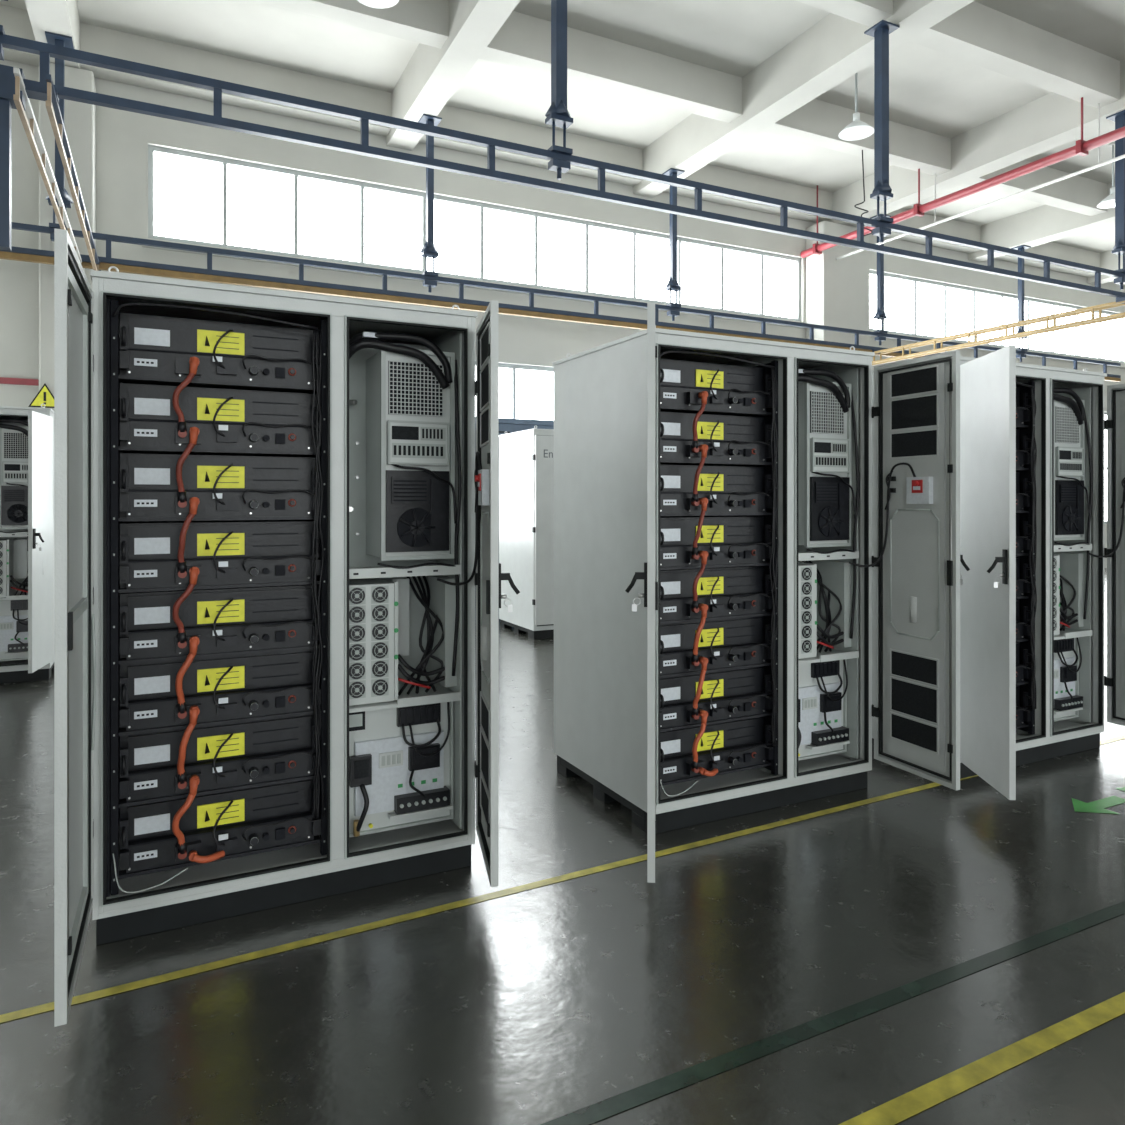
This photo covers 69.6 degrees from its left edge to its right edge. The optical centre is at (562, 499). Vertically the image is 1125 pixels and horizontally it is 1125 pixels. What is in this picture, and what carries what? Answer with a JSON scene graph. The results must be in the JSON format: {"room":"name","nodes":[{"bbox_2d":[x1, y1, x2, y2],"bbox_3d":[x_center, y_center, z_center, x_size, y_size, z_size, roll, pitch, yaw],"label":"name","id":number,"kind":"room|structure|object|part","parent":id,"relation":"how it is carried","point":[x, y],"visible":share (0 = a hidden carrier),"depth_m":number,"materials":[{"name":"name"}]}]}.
{"room":"factory floor","nodes":[
{"label":"factory floor","id":0,"kind":"room"},
{"bbox_2d":[0,568,1124,1124],"bbox_3d":[7.615,1.600,4.900,36.000,0.100,20.000,0,0,-26],"label":"floor","id":1,"kind":"structure","parent":0,"point":[542,1004],"depth_m":2.65,"materials":[{"name":"grey concrete"}]},
{"bbox_2d":[0,404,53,683],"bbox_3d":[-5.245,0.358,6.705,1.775,2.384,1.794,0,0,-26],"label":"storage cabinet","id":2,"kind":"object","parent":1,"relation":"on","point":[26,433],"visible":0.95,"depth_m":6.89,"materials":[{"name":"metal"}]},
{"bbox_3d":[-4.202,0.319,6.499,0.085,0.178,0.032,0,0,-8],"label":"door handle","id":3,"kind":"part","parent":2,"relation":"part of","materials":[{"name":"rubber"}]},
{"bbox_3d":[-4.399,0.335,6.689,0.192,2.094,0.536,0,0,-16],"label":"door","id":4,"kind":"part","parent":2,"relation":"part of","materials":[{"name":"metal"}]},
{"bbox_2d":[39,61,95,409],"bbox_3d":[-5.632,-1.650,9.222,0.560,6.400,0.470,0,0,-26],"label":"concrete column","id":5,"kind":"structure","parent":1,"relation":"on","point":[80,118],"depth_m":9.04,"materials":[{"name":"paint"}]},
{"bbox_2d":[28,384,53,407],"bbox_3d":[-5.709,-1.155,8.928,0.312,0.270,0.028,0,0,-26],"label":"warning sign","id":6,"kind":"object","parent":5,"relation":"attached to","point":[44,396],"visible":0.84,"depth_m":8.92,"materials":[{"name":"plastic"}]},
{"bbox_2d":[54,228,519,1026],"bbox_3d":[-1.070,0.358,3.237,1.462,2.384,1.763,0,0,-26],"label":"storage cabinet","id":7,"kind":"object","parent":1,"relation":"on","point":[276,512],"visible":1,"depth_m":3.11,"materials":[{"name":"metal"}]},
{"bbox_3d":[-1.466,0.335,2.453,0.040,2.094,0.711,0,0,-25],"label":"door","id":8,"kind":"part","parent":7,"relation":"part of","materials":[{"name":"metal"}]},
{"bbox_3d":[-0.377,0.335,3.136,0.192,2.094,0.536,0,0,-12],"label":"door","id":9,"kind":"part","parent":7,"relation":"part of","materials":[{"name":"metal"}]},
{"bbox_3d":[-0.196,0.319,2.933,0.085,0.178,0.032,0,0,-3],"label":"door handle","id":10,"kind":"part","parent":7,"relation":"part of","materials":[{"name":"plastic"}]},
{"bbox_2d":[475,417,553,619],"bbox_3d":[-0.642,0.240,11.182,1.680,2.620,0.980,0,0,-26],"label":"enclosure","id":11,"kind":"object","parent":1,"relation":"on","point":[510,425],"visible":0.12,"depth_m":10.69,"materials":[{"name":"metal"}]},
{"bbox_2d":[499,425,553,639],"bbox_3d":[0.107,0.358,9.673,1.428,2.384,1.162,0,0,-26],"label":"storage cabinet","id":12,"kind":"object","parent":1,"relation":"on","point":[526,457],"visible":0.25,"depth_m":9.11,"materials":[{"name":"metal"}]},
{"bbox_3d":[0.051,0.335,9.110,0.790,2.094,0.040,0,0,-26],"label":"door","id":13,"kind":"part","parent":12,"relation":"part of","materials":[{"name":"metal"}]},
{"bbox_2d":[0,735,1124,1022],"bbox_3d":[2.666,1.548,4.747,21.001,0.001,0.715,0,0,-26],"label":"floor marking","id":14,"kind":"object","parent":1,"relation":"on","point":[253,955],"depth_m":3.03,"materials":[{"name":"yellow paint"}]},
{"bbox_2d":[552,303,969,882],"bbox_3d":[0.775,0.360,4.100,1.949,2.377,1.718,0,0,-26],"label":"storage cabinet","id":15,"kind":"object","parent":1,"relation":"on","point":[714,561],"visible":1,"depth_m":4.08,"materials":[{"name":"metal"}]},
{"bbox_3d":[0.271,0.319,2.968,0.085,0.178,0.032,0,0,15],"label":"door handle","id":16,"kind":"part","parent":15,"relation":"part of","materials":[{"name":"plastic"}]},
{"bbox_3d":[0.368,0.335,3.315,0.040,2.094,0.790,0,0,6],"label":"door","id":17,"kind":"part","parent":15,"relation":"part of","materials":[{"name":"metal"}]},
{"bbox_3d":[1.704,0.335,4.069,0.192,2.094,0.536,0,0,-23],"label":"door","id":18,"kind":"part","parent":15,"relation":"part of","materials":[{"name":"metal"}]},
{"bbox_3d":[1.922,0.319,3.905,0.085,0.178,0.032,0,0,-15],"label":"door handle","id":19,"kind":"part","parent":15,"relation":"part of","materials":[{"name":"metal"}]},
{"bbox_2d":[540,901,1124,1124],"bbox_3d":[4.564,1.548,4.300,20.000,0.001,0.155,0,0,-26],"label":"floor marking","id":20,"kind":"object","parent":1,"relation":"on","point":[590,1114],"depth_m":2.38,"materials":[{"name":"paint"}]},
{"bbox_2d":[806,221,868,345],"bbox_3d":[4.927,-1.650,14.468,1.140,6.400,0.470,0,0,-26],"label":"concrete column","id":21,"kind":"structure","parent":1,"relation":"on","point":[837,291],"depth_m":14.25,"materials":[{"name":"paint"}]},
{"bbox_2d":[839,992,1124,1124],"bbox_3d":[4.719,1.548,3.986,20.000,0.001,0.102,0,0,-26],"label":"floor marking","id":22,"kind":"object","parent":1,"relation":"on","point":[894,1111],"depth_m":2.21,"materials":[{"name":"yellow paint"}]},
{"bbox_2d":[872,345,1124,799],"bbox_3d":[2.471,0.358,4.869,1.911,2.384,1.632,0,0,-29],"label":"storage cabinet","id":23,"kind":"object","parent":1,"relation":"on","point":[1033,680],"visible":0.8,"depth_m":4.82,"materials":[{"name":"metal"}]},
{"bbox_3d":[2.106,0.335,4.073,0.040,2.094,0.695,0,0,5],"label":"door","id":24,"kind":"part","parent":23,"relation":"part of","materials":[{"name":"metal"}]},
{"bbox_3d":[2.021,0.319,3.765,0.084,0.178,0.028,0,0,12],"label":"door handle","id":25,"kind":"part","parent":23,"relation":"part of","materials":[{"name":"metal"}]},
{"bbox_3d":[3.432,0.335,4.781,0.192,2.094,0.536,0,0,-24],"label":"door","id":26,"kind":"part","parent":23,"relation":"part of","materials":[{"name":"metal"}]},
{"bbox_2d":[1072,787,1124,813],"bbox_3d":[3.047,1.548,4.272,1.120,0.001,0.240,0,0,-26],"label":"floor arrow","id":27,"kind":"object","parent":1,"relation":"on","point":[1097,806],"depth_m":4.11,"materials":[{"name":"green paint"}]},
{"bbox_2d":[0,0,1124,284],"bbox_3d":[7.579,-5.250,4.882,36.080,0.800,20.000,0,0,-26],"label":"ceiling","id":28,"kind":"structure","parent":0,"point":[757,97],"depth_m":10.07,"materials":[{"name":"paint"}]},
{"bbox_2d":[357,0,398,8],"bbox_3d":[-1.672,-4.970,7.254,0.420,0.960,0.420,0,0,-26],"label":"pendant lamp","id":29,"kind":"object","parent":28,"relation":"hanging from","point":[380,4],"visible":1,"depth_m":7.38,"materials":[{"name":"white"}]},
{"bbox_2d":[0,31,1120,381],"bbox_3d":[2.178,-3.665,12.248,21.200,2.370,0.260,0,0,-26],"label":"rail","id":30,"kind":"object","parent":28,"relation":"hanging from","point":[429,249],"visible":0.8,"depth_m":10.30,"materials":[{"name":"blue metal"}]},
{"bbox_2d":[0,0,1124,297],"bbox_3d":[3.957,-3.701,8.666,21.200,2.298,0.260,0,0,-26],"label":"rail","id":31,"kind":"object","parent":28,"relation":"hanging from","point":[561,158],"visible":0.99,"depth_m":6.66,"materials":[{"name":"blue metal"}]},
{"bbox_2d":[0,64,100,270],"bbox_3d":[-4.249,-2.100,6.822,0.380,1.100,4.600,0,0,-26],"label":"cable tray","id":32,"kind":"object","parent":31,"relation":"hanging from","point":[14,94],"visible":0.85,"depth_m":5.05,"materials":[{"name":"beige metal"}]},
{"bbox_2d":[872,296,1124,365],"bbox_3d":[6.229,-2.442,12.028,0.200,0.236,4.600,0,0,-26],"label":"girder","id":33,"kind":"object","parent":31,"relation":"hanging from","point":[1120,301],"visible":0.91,"depth_m":11.62,"materials":[{"name":"beige metal"}]},
{"bbox_2d":[838,72,873,140],"bbox_3d":[3.630,-4.970,9.999,0.420,0.960,0.420,0,0,-26],"label":"pendant lamp","id":34,"kind":"object","parent":28,"relation":"hanging from","point":[857,129],"visible":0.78,"depth_m":9.98,"materials":[{"name":"white"}]},
{"bbox_2d":[854,150,871,235],"bbox_3d":[4.292,-4.502,11.512,0.260,1.898,0.137,0,0,-26],"label":"cable","id":35,"kind":"object","parent":28,"relation":"hanging from","point":[862,150],"visible":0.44,"depth_m":11.50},
{"bbox_2d":[800,97,1124,257],"bbox_3d":[8.679,-4.860,5.456,0.160,1.180,19.850,0,0,-26],"label":"pipe","id":36,"kind":"object","parent":28,"relation":"hanging from","point":[1082,147],"visible":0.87,"depth_m":10.98,"materials":[{"name":"red metal"}]},
{"bbox_2d":[836,104,1124,259],"bbox_3d":[9.092,-4.814,5.411,0.042,1.272,19.400,0,0,-26],"label":"conduit pipe","id":37,"kind":"object","parent":28,"relation":"hanging from","point":[1099,164],"visible":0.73,"depth_m":11.14,"materials":[{"name":"metal"}]},
{"bbox_2d":[1097,142,1114,208],"bbox_3d":[8.421,-4.970,12.380,0.420,0.960,0.420,0,0,-26],"label":"pendant lamp","id":38,"kind":"object","parent":28,"relation":"hanging from","point":[1109,201],"visible":0.69,"depth_m":12.37,"materials":[{"name":"white"}]},
{"bbox_2d":[0,59,1124,567],"bbox_3d":[3.110,-1.950,13.968,36.000,7.000,0.250,0,0,-26],"label":"wall","id":39,"kind":"structure","parent":0,"point":[123,138],"depth_m":11.05,"materials":[{"name":"paint"}]},
{"bbox_2d":[0,377,38,385],"bbox_3d":[-7.460,-1.345,8.554,3.250,0.070,0.040,0,0,-26],"label":"trim","id":40,"kind":"structure","parent":39,"relation":"attached to","point":[3,380],"depth_m":9.18,"materials":[{"name":"red paint"}]},
{"bbox_2d":[148,145,800,321],"bbox_3d":[-0.410,-3.745,12.191,10.385,1.150,0.080,0,0,-26],"label":"window","id":41,"kind":"structure","parent":39,"relation":"in","point":[194,198],"depth_m":11.55,"materials":[{"name":"white glass"}]},
{"bbox_2d":[475,361,553,419],"bbox_3d":[0.099,-0.730,12.444,9.250,2.560,0.080,0,0,-26],"label":"window","id":42,"kind":"structure","parent":39,"relation":"in","point":[525,391],"depth_m":12.14,"materials":[{"name":"white glass"}]},
{"bbox_2d":[142,237,1124,367],"bbox_3d":[4.838,-3.100,14.648,22.100,0.100,0.070,0,0,-26],"label":"trim","id":43,"kind":"structure","parent":39,"relation":"attached to","point":[1122,364],"depth_m":11.79,"materials":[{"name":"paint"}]},
{"bbox_2d":[869,270,1124,362],"bbox_3d":[9.950,-3.745,17.338,10.350,1.150,0.080,0,0,-26],"label":"window","id":44,"kind":"structure","parent":39,"relation":"in","point":[912,306],"depth_m":16.69,"materials":[{"name":"white glass"}]},
{"bbox_2d":[1104,412,1106,523],"bbox_3d":[9.950,-0.730,17.338,10.350,2.560,0.080,0,0,-26],"label":"window","id":45,"kind":"structure","parent":39,"relation":"in","point":[1105,413],"depth_m":18.62,"materials":[{"name":"white glass"}]}
]}

